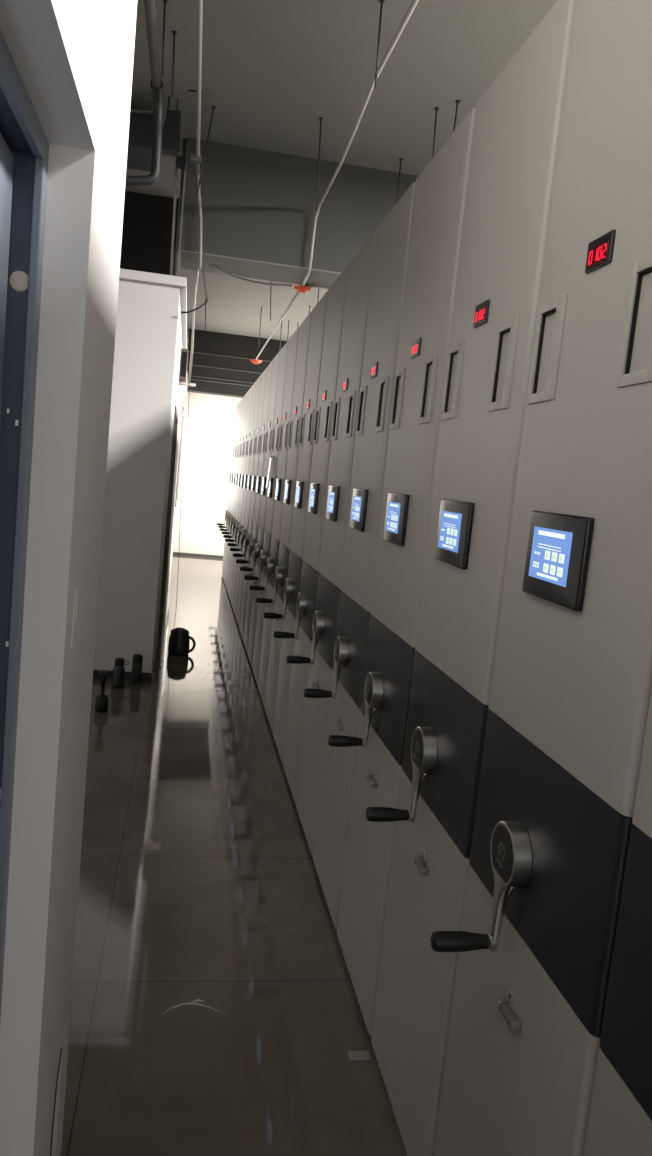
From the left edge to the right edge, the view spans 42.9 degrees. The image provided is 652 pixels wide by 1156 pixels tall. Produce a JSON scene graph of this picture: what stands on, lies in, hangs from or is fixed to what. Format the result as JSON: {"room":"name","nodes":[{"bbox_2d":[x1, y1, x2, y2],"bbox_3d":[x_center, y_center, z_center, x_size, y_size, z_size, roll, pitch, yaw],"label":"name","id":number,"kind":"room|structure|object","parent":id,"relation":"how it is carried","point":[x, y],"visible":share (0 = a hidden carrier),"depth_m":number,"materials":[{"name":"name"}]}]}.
{"room":"archive storage room","nodes":[
{"label":"archive storage room","id":0,"kind":"room"},
{"bbox_2d":[0,0,136,1155],"bbox_3d":[-0.161,-0.275,-0.447,0.206,3.600,4.150,4,7,-10],"label":"wall","id":1,"kind":"structure","parent":0,"point":[73,59],"depth_m":1.24,"materials":[{"name":"white paint"}]},
{"bbox_2d":[0,30,48,1021],"bbox_3d":[-0.427,0.413,0.760,0.078,1.908,0.957,4,7,-10],"label":"door","id":2,"kind":"structure","parent":1,"relation":"in","point":[24,144],"depth_m":1.13,"materials":[{"name":"blue metal"}]},
{"bbox_2d":[93,279,184,675],"bbox_3d":[-3.119,-1.262,9.562,2.710,2.660,8.550,4,7,-10],"label":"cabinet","id":3,"kind":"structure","parent":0,"point":[146,389],"depth_m":5.59,"materials":[{"name":"white metal"}]},
{"bbox_2d":[93,670,150,680],"bbox_3d":[-2.546,0.585,5.527,2.712,0.055,0.012,4,7,-10],"label":"baseboard","id":4,"kind":"structure","parent":3,"relation":"attached to","point":[145,676],"depth_m":5.73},
{"bbox_2d":[120,191,178,275],"bbox_3d":[-2.514,-2.702,6.557,2.635,0.880,0.250,4,7,-10],"label":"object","id":5,"kind":"structure","parent":3,"relation":"attached to","point":[147,218],"depth_m":6.61,"materials":[{"name":"black paint"}]},
{"bbox_2d":[119,268,186,395],"bbox_3d":[-2.965,-2.602,9.389,2.750,0.060,8.590,4,7,-10],"label":"trim","id":6,"kind":"structure","parent":3,"relation":"on","point":[125,274],"depth_m":5.41,"materials":[{"name":"white paint"}]},
{"bbox_2d":[170,145,179,275],"bbox_3d":[-0.999,-2.426,5.471,0.036,0.880,0.020,4,7,-10],"label":"vertical conduit","id":7,"kind":"object","parent":6,"relation":"on","point":[176,170],"visible":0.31,"depth_m":5.47,"materials":[{"name":"metal"}]},
{"bbox_2d":[174,139,186,275],"bbox_3d":[-0.960,-2.419,5.448,0.019,0.880,0.020,4,7,-10],"label":"vertical conduit","id":8,"kind":"object","parent":6,"relation":"on","point":[185,140],"visible":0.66,"depth_m":5.44,"materials":[{"name":"grey metal"}]},
{"bbox_2d":[157,406,177,642],"bbox_3d":[-1.514,-0.531,7.602,0.152,1.980,1.500,4,7,-10],"label":"door","id":9,"kind":"structure","parent":3,"relation":"in","point":[175,426],"depth_m":8.20,"materials":[{"name":"metal"}]},
{"bbox_2d":[175,406,183,506],"bbox_3d":[-2.259,-1.857,12.812,0.020,1.450,1.780,4,7,-10],"label":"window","id":10,"kind":"structure","parent":3,"relation":"in","point":[182,418],"depth_m":12.00,"materials":[{"name":"glass"}]},
{"bbox_2d":[179,348,195,386],"bbox_3d":[-1.278,-1.949,7.705,0.155,0.315,0.244,4,7,-10],"label":"wall box","id":11,"kind":"object","parent":3,"relation":"attached to","point":[184,352],"visible":0.88,"depth_m":7.58,"materials":[{"name":"black"}]},
{"bbox_2d":[180,352,186,376],"bbox_3d":[-1.300,-1.954,7.579,0.043,0.220,0.005,4,7,-10],"label":"grille","id":12,"kind":"object","parent":11,"relation":"attached to","point":[183,360],"depth_m":7.58,"materials":[{"name":"black"}]},
{"bbox_2d":[181,301,207,312],"bbox_3d":[-0.862,-1.775,5.435,0.171,0.100,0.017,4,7,-10],"label":"cable","id":13,"kind":"object","parent":3,"relation":"attached to","point":[206,302],"visible":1,"depth_m":5.43,"materials":[{"name":"grey"}]},
{"bbox_2d":[173,338,241,555],"bbox_3d":[-1.236,-2.098,14.213,8.200,3.600,0.150,4,7,-10],"label":"window","id":14,"kind":"structure","parent":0,"point":[210,422],"depth_m":14.04,"materials":[{"name":"white glass"}]},
{"bbox_2d":[173,552,222,557],"bbox_3d":[-0.040,-0.225,14.579,5.240,0.045,0.015,4,7,-10],"label":"baseboard","id":15,"kind":"structure","parent":14,"relation":"attached to","point":[174,553],"depth_m":14.19,"materials":[{"name":"grey metal"}]},
{"bbox_2d":[60,555,406,1155],"bbox_3d":[-0.082,0.807,6.434,8.200,0.123,17.600,4,7,-10],"label":"floor","id":16,"kind":"structure","parent":0,"point":[216,1011],"depth_m":2.63,"materials":[{"name":"tile"}]},
{"bbox_2d":[95,670,108,711],"bbox_3d":[-1.336,0.674,4.960,0.078,0.244,0.078,4,7,-10],"label":"brush","id":17,"kind":"object","parent":16,"relation":"on","point":[101,700],"visible":1,"depth_m":4.94,"materials":[{"name":"black plastic"}]},
{"bbox_2d":[112,658,128,688],"bbox_3d":[-1.374,0.630,5.510,0.087,0.197,0.087,10,8,35],"label":"bottle","id":18,"kind":"object","parent":16,"relation":"on","point":[118,675],"visible":1,"depth_m":5.48,"materials":[{"name":"black plastic"}]},
{"bbox_2d":[131,654,142,683],"bbox_3d":[-1.289,0.620,5.655,0.068,0.199,0.068,4,7,-10],"label":"bottle","id":19,"kind":"object","parent":16,"relation":"on","point":[136,674],"visible":1,"depth_m":5.63,"materials":[{"name":"black plastic"}]},
{"bbox_2d":[168,627,195,655],"bbox_3d":[-1.169,0.506,6.654,0.193,0.217,0.170,10,8,32],"label":"water jug","id":20,"kind":"object","parent":16,"relation":"on","point":[181,638],"visible":0.99,"depth_m":6.60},
{"bbox_2d":[217,404,237,575],"bbox_3d":[-0.137,-1.099,11.777,2.734,2.397,0.523,4,7,-10],"label":"carriage","id":21,"kind":"object","parent":16,"relation":"on","point":[227,510],"visible":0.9,"depth_m":11.56,"materials":[{"name":"metal"}]},
{"bbox_2d":[218,402,239,582],"bbox_3d":[-0.052,-1.031,11.265,2.734,2.397,0.523,4,7,-10],"label":"carriage","id":22,"kind":"object","parent":16,"relation":"on","point":[238,408],"visible":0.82,"depth_m":11.05,"materials":[{"name":"metal"}]},
{"bbox_2d":[220,398,242,588],"bbox_3d":[0.034,-0.962,10.753,2.734,2.397,0.523,4,7,-10],"label":"carriage","id":23,"kind":"object","parent":16,"relation":"on","point":[241,401],"visible":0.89,"depth_m":10.53,"materials":[{"name":"metal"}]},
{"bbox_2d":[221,394,245,594],"bbox_3d":[0.119,-0.894,10.241,2.734,2.397,0.523,4,7,-10],"label":"carriage","id":24,"kind":"object","parent":16,"relation":"on","point":[244,397],"visible":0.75,"depth_m":10.02,"materials":[{"name":"metal"}]},
{"bbox_2d":[223,390,248,601],"bbox_3d":[0.205,-0.826,9.729,2.734,2.397,0.523,4,7,-10],"label":"carriage","id":25,"kind":"object","parent":16,"relation":"on","point":[235,520],"visible":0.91,"depth_m":9.51,"materials":[{"name":"metal"}]},
{"bbox_2d":[225,385,252,609],"bbox_3d":[0.290,-0.757,9.217,2.734,2.397,0.523,4,7,-10],"label":"carriage","id":26,"kind":"object","parent":16,"relation":"on","point":[238,523],"visible":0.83,"depth_m":9.00,"materials":[{"name":"metal"}]},
{"bbox_2d":[227,380,256,616],"bbox_3d":[0.375,-0.689,8.705,2.734,2.397,0.523,4,7,-10],"label":"carriage","id":27,"kind":"object","parent":16,"relation":"on","point":[241,526],"visible":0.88,"depth_m":8.49,"materials":[{"name":"metal"}]},
{"bbox_2d":[230,374,261,628],"bbox_3d":[0.461,-0.621,8.194,2.734,2.397,0.523,4,7,-10],"label":"carriage","id":28,"kind":"object","parent":16,"relation":"on","point":[245,530],"visible":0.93,"depth_m":7.97,"materials":[{"name":"metal"}]},
{"bbox_2d":[233,368,266,638],"bbox_3d":[0.546,-0.552,7.681,2.734,2.397,0.523,4,7,-10],"label":"carriage","id":29,"kind":"object","parent":16,"relation":"on","point":[248,536],"visible":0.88,"depth_m":7.46,"materials":[{"name":"metal"}]},
{"bbox_2d":[236,360,272,651],"bbox_3d":[0.632,-0.484,7.170,2.734,2.397,0.523,4,7,-10],"label":"carriage","id":30,"kind":"object","parent":16,"relation":"on","point":[253,540],"visible":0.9,"depth_m":6.94,"materials":[{"name":"metal"}]},
{"bbox_2d":[240,351,279,666],"bbox_3d":[0.717,-0.415,6.658,2.734,2.397,0.523,4,7,-10],"label":"carriage","id":31,"kind":"object","parent":16,"relation":"on","point":[258,547],"visible":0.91,"depth_m":6.43,"materials":[{"name":"metal"}]},
{"bbox_2d":[244,340,288,685],"bbox_3d":[0.803,-0.347,6.146,2.734,2.397,0.523,4,7,-10],"label":"carriage","id":32,"kind":"object","parent":16,"relation":"on","point":[265,553],"visible":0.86,"depth_m":5.90,"materials":[{"name":"metal"}]},
{"bbox_2d":[266,456,273,487],"bbox_3d":[-0.397,-0.755,5.924,0.028,0.228,0.200,4,7,-10],"label":"paper sheet","id":33,"kind":"object","parent":32,"relation":"attached to","point":[271,457],"visible":1,"depth_m":5.91,"materials":[{"name":"white paper"}]},
{"bbox_2d":[250,327,298,706],"bbox_3d":[0.888,-0.279,5.634,2.734,2.397,0.523,4,7,-10],"label":"carriage","id":34,"kind":"object","parent":16,"relation":"on","point":[272,561],"visible":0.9,"depth_m":5.39,"materials":[{"name":"metal"}]},
{"bbox_2d":[256,311,311,731],"bbox_3d":[0.973,-0.210,5.122,2.734,2.397,0.523,4,7,-10],"label":"carriage","id":35,"kind":"object","parent":16,"relation":"on","point":[281,571],"visible":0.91,"depth_m":4.88,"materials":[{"name":"metal"}]},
{"bbox_2d":[264,291,327,763],"bbox_3d":[1.059,-0.142,4.610,2.734,2.397,0.523,4,7,-10],"label":"carriage","id":36,"kind":"object","parent":16,"relation":"on","point":[292,582],"visible":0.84,"depth_m":4.36,"materials":[{"name":"metal"}]},
{"bbox_2d":[274,266,347,803],"bbox_3d":[1.144,-0.074,4.098,2.734,2.397,0.523,4,7,-10],"label":"carriage","id":37,"kind":"object","parent":16,"relation":"on","point":[306,599],"visible":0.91,"depth_m":3.84,"materials":[{"name":"metal"}]},
{"bbox_2d":[286,231,375,856],"bbox_3d":[1.230,-0.005,3.586,2.734,2.397,0.523,4,7,-10],"label":"carriage","id":38,"kind":"object","parent":16,"relation":"on","point":[360,267],"visible":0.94,"depth_m":3.33,"materials":[{"name":"metal"}]},
{"bbox_2d":[304,182,414,929],"bbox_3d":[1.315,0.063,3.074,2.734,2.397,0.523,4,7,-10],"label":"carriage","id":39,"kind":"object","parent":16,"relation":"on","point":[392,238],"visible":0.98,"depth_m":2.81,"materials":[{"name":"metal"}]},
{"bbox_2d":[328,108,474,1035],"bbox_3d":[1.401,0.132,2.562,2.734,2.397,0.523,4,7,-10],"label":"carriage","id":40,"kind":"object","parent":16,"relation":"on","point":[440,188],"visible":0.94,"depth_m":2.29,"materials":[{"name":"metal"}]},
{"bbox_2d":[366,0,575,1155],"bbox_3d":[1.486,0.200,2.050,2.734,2.397,0.523,4,7,-10],"label":"carriage","id":41,"kind":"object","parent":16,"relation":"on","point":[516,127],"visible":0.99,"depth_m":1.77,"materials":[{"name":"metal"}]},
{"bbox_2d":[431,0,651,1155],"bbox_3d":[1.571,0.268,1.538,2.734,2.397,0.523,4,7,-10],"label":"carriage","id":42,"kind":"object","parent":16,"relation":"on","point":[571,685],"visible":1,"depth_m":1.29,"materials":[{"name":"metal"}]},
{"bbox_2d":[583,688,651,1155],"bbox_3d":[1.657,0.337,1.026,2.734,2.397,0.523,4,7,-10],"label":"carriage","id":43,"kind":"object","parent":16,"relation":"on","point":[620,1114],"visible":1,"depth_m":1.05,"materials":[{"name":"black metal"}]},
{"bbox_2d":[187,329,286,397],"bbox_3d":[0.404,-3.198,13.386,5.235,0.935,0.315,4,7,-10],"label":"ceiling","id":44,"kind":"structure","parent":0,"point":[222,365],"depth_m":12.90,"materials":[{"name":"black paint"}]},
{"bbox_2d":[125,0,556,340],"bbox_3d":[0.280,-2.884,6.002,8.200,0.150,17.600,4,7,-10],"label":"ceiling","id":45,"kind":"structure","parent":0,"point":[271,69],"depth_m":4.42,"materials":[{"name":"paint"}]},
{"bbox_2d":[126,106,152,171],"bbox_3d":[-1.334,-2.647,4.938,0.627,0.215,0.415,4,7,-10],"label":"ventilation duct","id":46,"kind":"object","parent":45,"relation":"hanging from","point":[139,153],"visible":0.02,"depth_m":4.80,"materials":[{"name":"grey metal"}]},
{"bbox_2d":[161,0,167,76],"bbox_3d":[-0.752,-2.487,3.822,0.030,0.330,0.024,4,7,-10],"label":"rod","id":47,"kind":"object","parent":45,"relation":"hanging from","point":[163,1],"visible":1,"depth_m":3.82,"materials":[{"name":"grey metal"}]},
{"bbox_2d":[125,0,163,186],"bbox_3d":[-0.988,-2.054,3.178,0.659,0.566,1.874,4,7,-10],"label":"drain pipe","id":48,"kind":"object","parent":47,"relation":"hanging from","point":[156,84],"visible":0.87,"depth_m":4.07,"materials":[{"name":"grey metal"}]},
{"bbox_2d":[162,96,180,156],"bbox_3d":[-0.904,-2.635,4.830,0.115,0.300,0.090,4,7,-10],"label":"box","id":49,"kind":"object","parent":45,"relation":"hanging from","point":[170,134],"visible":0.97,"depth_m":4.79,"materials":[{"name":"grey metal"}]},
{"bbox_2d":[171,31,176,96],"bbox_3d":[-0.757,-2.534,4.092,0.028,0.300,0.024,4,7,-10],"label":"hanging rod","id":50,"kind":"object","parent":45,"relation":"hanging from","point":[174,33],"visible":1,"depth_m":4.09,"materials":[{"name":"grey metal"}]},
{"bbox_2d":[192,106,215,219],"bbox_3d":[-0.724,-2.449,4.904,0.092,0.651,0.024,4,7,-10],"label":"rod","id":51,"kind":"object","parent":45,"relation":"hanging from","point":[213,107],"visible":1,"depth_m":4.90,"materials":[{"name":"grey metal"}]},
{"bbox_2d":[188,0,209,268],"bbox_3d":[-0.585,-2.064,3.656,0.110,0.556,3.481,5,7,-9],"label":"conduit line","id":52,"kind":"object","parent":51,"relation":"hanging from","point":[196,158],"visible":0.96,"depth_m":4.25,"materials":[{"name":"plastic"}]},
{"bbox_2d":[201,266,207,301],"bbox_3d":[-0.794,-1.922,5.419,0.069,0.228,0.012,4,7,-10],"label":"cable loop","id":53,"kind":"object","parent":52,"relation":"hanging from","point":[202,266],"visible":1,"depth_m":5.42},
{"bbox_2d":[205,299,205,331],"bbox_3d":[-1.519,-3.300,10.424,0.048,0.401,0.024,4,7,-10],"label":"hanging rod","id":54,"kind":"object","parent":45,"relation":"hanging from","point":[205,299],"visible":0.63,"depth_m":10.42,"materials":[{"name":"grey metal"}]},
{"bbox_2d":[258,307,261,346],"bbox_3d":[-0.844,-3.202,10.583,0.024,0.500,0.024,4,7,-10],"label":"rod","id":55,"kind":"object","parent":45,"relation":"hanging from","point":[261,307],"visible":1,"depth_m":10.58,"materials":[{"name":"grey metal"}]},
{"bbox_2d":[270,281,270,320],"bbox_3d":[-0.601,-3.017,8.983,0.052,0.450,0.024,4,7,-10],"label":"rod","id":56,"kind":"object","parent":45,"relation":"hanging from","point":[270,281],"visible":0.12,"depth_m":8.98,"materials":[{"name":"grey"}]},
{"bbox_2d":[180,138,417,286],"bbox_3d":[1.618,-2.335,6.099,5.255,0.718,0.490,4,7,-10],"label":"beam","id":57,"kind":"structure","parent":45,"relation":"attached to","point":[259,206],"depth_m":5.53,"materials":[{"name":"concrete"}]},
{"bbox_2d":[176,156,185,169],"bbox_3d":[-0.932,-2.672,5.337,0.060,0.070,0.040,4,7,-10],"label":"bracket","id":58,"kind":"object","parent":57,"relation":"attached to","point":[180,161],"visible":0.89,"depth_m":5.32,"materials":[{"name":"grey metal"}]},
{"bbox_2d":[168,262,198,675],"bbox_3d":[-0.980,-0.696,5.688,0.046,2.844,0.190,4,7,-10],"label":"hanging cable","id":59,"kind":"object","parent":57,"relation":"hanging from","point":[197,270],"visible":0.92,"depth_m":5.67,"materials":[{"name":"plastic"}]},
{"bbox_2d":[210,264,292,286],"bbox_3d":[-0.543,-2.145,5.926,0.652,0.041,0.126,2,8,-30],"label":"conduit","id":60,"kind":"object","parent":57,"relation":"attached to","point":[211,265],"visible":1,"depth_m":5.97,"materials":[{"name":"plastic"}]},
{"bbox_2d":[255,291,298,359],"bbox_3d":[-0.520,-2.383,8.072,0.025,0.028,4.100,4,7,-10],"label":"conduit","id":61,"kind":"object","parent":57,"relation":"attached to","point":[297,293],"visible":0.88,"depth_m":7.38,"materials":[{"name":"plastic"}]},
{"bbox_2d":[250,359,261,363],"bbox_3d":[-0.855,-2.642,10.139,0.117,0.051,0.117,10,8,35],"label":"junction box","id":62,"kind":"object","parent":61,"relation":"attached to","point":[254,361],"visible":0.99,"depth_m":10.11,"materials":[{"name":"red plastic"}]},
{"bbox_2d":[294,284,310,292],"bbox_3d":[-0.172,-2.110,6.040,0.102,0.063,0.102,10,8,35],"label":"junction box","id":63,"kind":"object","parent":57,"relation":"attached to","point":[301,289],"visible":0.97,"depth_m":6.02,"materials":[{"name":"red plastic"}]},
{"bbox_2d":[305,284,329,289],"bbox_3d":[-0.057,-2.108,6.004,0.199,0.034,0.030,7,7,14],"label":"conduit","id":64,"kind":"object","parent":57,"relation":"attached to","point":[307,285],"visible":0.79,"depth_m":5.99,"materials":[{"name":"plastic"}]},
{"bbox_2d":[316,117,322,210],"bbox_3d":[-0.046,-2.449,4.911,0.042,0.520,0.024,4,7,-10],"label":"hanging rod","id":65,"kind":"object","parent":45,"relation":"hanging from","point":[320,118],"visible":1,"depth_m":4.91,"materials":[{"name":"grey metal"}]},
{"bbox_2d":[374,0,384,88],"bbox_3d":[0.229,-2.353,3.657,0.026,0.365,0.024,4,7,-10],"label":"rod","id":66,"kind":"object","parent":45,"relation":"hanging from","point":[380,1],"visible":1,"depth_m":3.65,"materials":[{"name":"grey metal"}]},
{"bbox_2d":[302,0,418,285],"bbox_3d":[0.107,-2.127,4.412,0.057,0.471,3.151,4,7,-10],"label":"conduit","id":67,"kind":"object","parent":66,"relation":"hanging from","point":[414,2],"visible":0.98,"depth_m":4.10,"materials":[{"name":"plastic"}]},
{"bbox_2d":[396,158,402,203],"bbox_3d":[0.457,-2.417,5.405,0.024,0.600,0.024,4,7,-10],"label":"rod","id":68,"kind":"object","parent":45,"relation":"hanging from","point":[400,159],"visible":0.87,"depth_m":5.38,"materials":[{"name":"grey metal"}]},
{"bbox_2d":[432,107,438,157],"bbox_3d":[0.593,-2.339,4.641,0.034,0.550,0.024,4,7,-10],"label":"rod","id":69,"kind":"object","parent":45,"relation":"hanging from","point":[435,108],"visible":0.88,"depth_m":4.62,"materials":[{"name":"grey metal"}]},
{"bbox_2d":[453,100,459,131],"bbox_3d":[0.688,-2.318,4.534,0.024,0.550,0.024,4,7,-10],"label":"rod","id":70,"kind":"object","parent":45,"relation":"hanging from","point":[456,101],"visible":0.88,"depth_m":4.51,"materials":[{"name":"grey metal"}]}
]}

